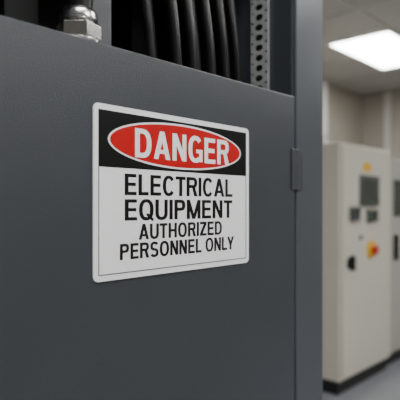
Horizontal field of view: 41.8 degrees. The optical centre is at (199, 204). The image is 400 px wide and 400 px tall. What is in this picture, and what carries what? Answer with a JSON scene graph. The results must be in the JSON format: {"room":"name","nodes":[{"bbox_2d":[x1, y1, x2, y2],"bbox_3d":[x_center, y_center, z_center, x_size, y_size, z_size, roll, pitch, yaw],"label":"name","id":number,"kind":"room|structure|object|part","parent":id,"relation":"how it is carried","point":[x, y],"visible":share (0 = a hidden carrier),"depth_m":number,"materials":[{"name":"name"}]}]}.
{"room":"electrical room","nodes":[
{"label":"electrical room","id":0,"kind":"room"},
{"bbox_2d":[328,84,361,145],"bbox_3d":[-1.133,-0.050,3.594,0.100,2.900,9.950,0,0,43],"label":"wall","id":1,"kind":"structure","parent":0,"point":[344,106],"depth_m":6.78,"materials":[{"name":"beige paint"}]},
{"bbox_2d":[323,79,330,143],"bbox_3d":[1.473,-0.050,6.258,0.118,2.880,0.140,0,0,43],"label":"conduit pipe","id":2,"kind":"object","parent":1,"relation":"attached to","point":[326,136],"visible":0.24,"depth_m":6.21,"materials":[{"name":"paint"}]},
{"bbox_2d":[323,0,399,94],"bbox_3d":[1.113,-1.540,1.524,6.010,0.080,9.750,0,0,43],"label":"ceiling","id":3,"kind":"structure","parent":0,"point":[352,24],"depth_m":4.61,"materials":[{"name":"tile"}]},
{"bbox_2d":[323,0,399,93],"bbox_3d":[1.113,-1.495,1.524,6.010,0.010,9.750,0,0,43],"label":"grid","id":4,"kind":"object","parent":3,"relation":"attached to","point":[344,1],"depth_m":4.56,"materials":[{"name":"white metal"}]},
{"bbox_2d":[331,32,399,68],"bbox_3d":[1.805,-1.488,5.103,0.555,0.003,1.160,0,0,43],"label":"ceiling light panel","id":5,"kind":"object","parent":3,"relation":"in","point":[382,50],"visible":1,"depth_m":4.97,"materials":[{"name":"white plastic"}]},
{"bbox_2d":[327,30,399,69],"bbox_3d":[1.805,-1.486,5.103,0.605,0.005,1.210,0,0,43],"label":"frame","id":6,"kind":"object","parent":5,"relation":"attached to","point":[390,31],"depth_m":4.82,"materials":[{"name":"white metal"}]},
{"bbox_2d":[323,359,399,399],"bbox_3d":[1.113,1.450,1.524,6.010,0.100,9.750,0,0,43],"label":"floor","id":7,"kind":"structure","parent":0,"point":[385,385],"depth_m":3.99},
{"bbox_2d":[0,0,322,399],"bbox_3d":[-0.309,0.350,1.004,0.603,2.100,1.178,0,0,43],"label":"tall cabinet","id":8,"kind":"object","parent":7,"relation":"on","point":[253,329],"visible":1,"depth_m":0.85,"materials":[{"name":"metal"}]},
{"bbox_3d":[-0.472,0.300,1.135,0.015,1.800,0.910,0,0,43],"label":"mounting plate","id":9,"kind":"part","parent":8,"relation":"part of","materials":[{"name":"grey metal"}]},
{"bbox_2d":[56,0,100,41],"bbox_3d":[-0.194,-0.426,0.777,0.110,0.388,0.062,0,0,43],"label":"cable gland","id":10,"kind":"object","parent":8,"relation":"on","point":[78,18],"visible":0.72,"depth_m":0.74,"materials":[{"name":"silver metal"}]},
{"bbox_2d":[75,35,98,41],"bbox_3d":[-0.176,-0.234,0.761,0.062,0.005,0.062,0,0,43],"label":"washer","id":11,"kind":"object","parent":10,"relation":"in","point":[91,37],"depth_m":0.74,"materials":[{"name":"silver metal"}]},
{"bbox_2d":[92,103,248,281],"bbox_3d":[-0.029,-0.018,0.865,0.003,0.254,0.357,0,0,43],"label":"sign","id":12,"kind":"object","parent":8,"relation":"attached to","point":[170,193],"visible":1,"depth_m":0.83,"materials":[{"name":"white plastic"}]},
{"bbox_2d":[140,0,241,81],"bbox_3d":[-0.035,0.092,1.138,0.176,1.418,0.285,0,0,43],"label":"cable bundle","id":13,"kind":"object","parent":8,"relation":"attached to","point":[212,46],"visible":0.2,"depth_m":1.07,"materials":[{"name":"black rubber"}]},
{"bbox_3d":[0.137,-0.093,1.213,0.045,0.987,0.002,0,0,43],"label":"perforated rail","id":14,"kind":"part","parent":8,"relation":"part of","materials":[{"name":"metal"}]},
{"bbox_2d":[323,142,389,395],"bbox_3d":[1.120,0.470,4.333,0.692,1.860,0.880,0,0,43],"label":"tall cabinet","id":15,"kind":"object","parent":7,"relation":"on","point":[356,179],"visible":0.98,"depth_m":3.97,"materials":[{"name":"metal"}]},
{"bbox_3d":[1.323,0.420,4.146,0.022,1.720,0.840,0,0,43],"label":"door","id":16,"kind":"part","parent":15,"relation":"part of","materials":[{"name":"paint"}]},
{"bbox_2d":[386,159,399,365],"bbox_3d":[1.681,0.500,4.982,0.638,1.800,0.795,0,0,43],"label":"tall cabinet","id":17,"kind":"object","parent":7,"relation":"on","point":[394,356],"visible":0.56,"depth_m":4.58,"materials":[{"name":"beige metal"}]},
{"bbox_3d":[1.882,0.450,4.797,0.022,1.660,0.755,0,0,43],"label":"door","id":18,"kind":"part","parent":17,"relation":"part of","materials":[{"name":"beige metal"}]},
{"bbox_3d":[1.714,0.370,4.574,0.037,0.220,0.040,0,0,43],"label":"door handle","id":19,"kind":"part","parent":17,"relation":"part of","materials":[{"name":"black plastic"}]},
{"bbox_2d":[362,89,399,160],"bbox_3d":[4.451,-0.050,5.145,6.010,2.900,0.100,0,0,43],"label":"wall","id":20,"kind":"structure","parent":0,"point":[372,104],"depth_m":6.98,"materials":[{"name":"beige paint"}]},
{"bbox_2d":[384,91,390,158],"bbox_3d":[2.459,-0.100,6.871,0.080,2.760,0.058,0,0,43],"label":"conduit pipe","id":21,"kind":"object","parent":20,"relation":"attached to","point":[387,95],"visible":0.41,"depth_m":6.84,"materials":[{"name":"paint"}]}
]}

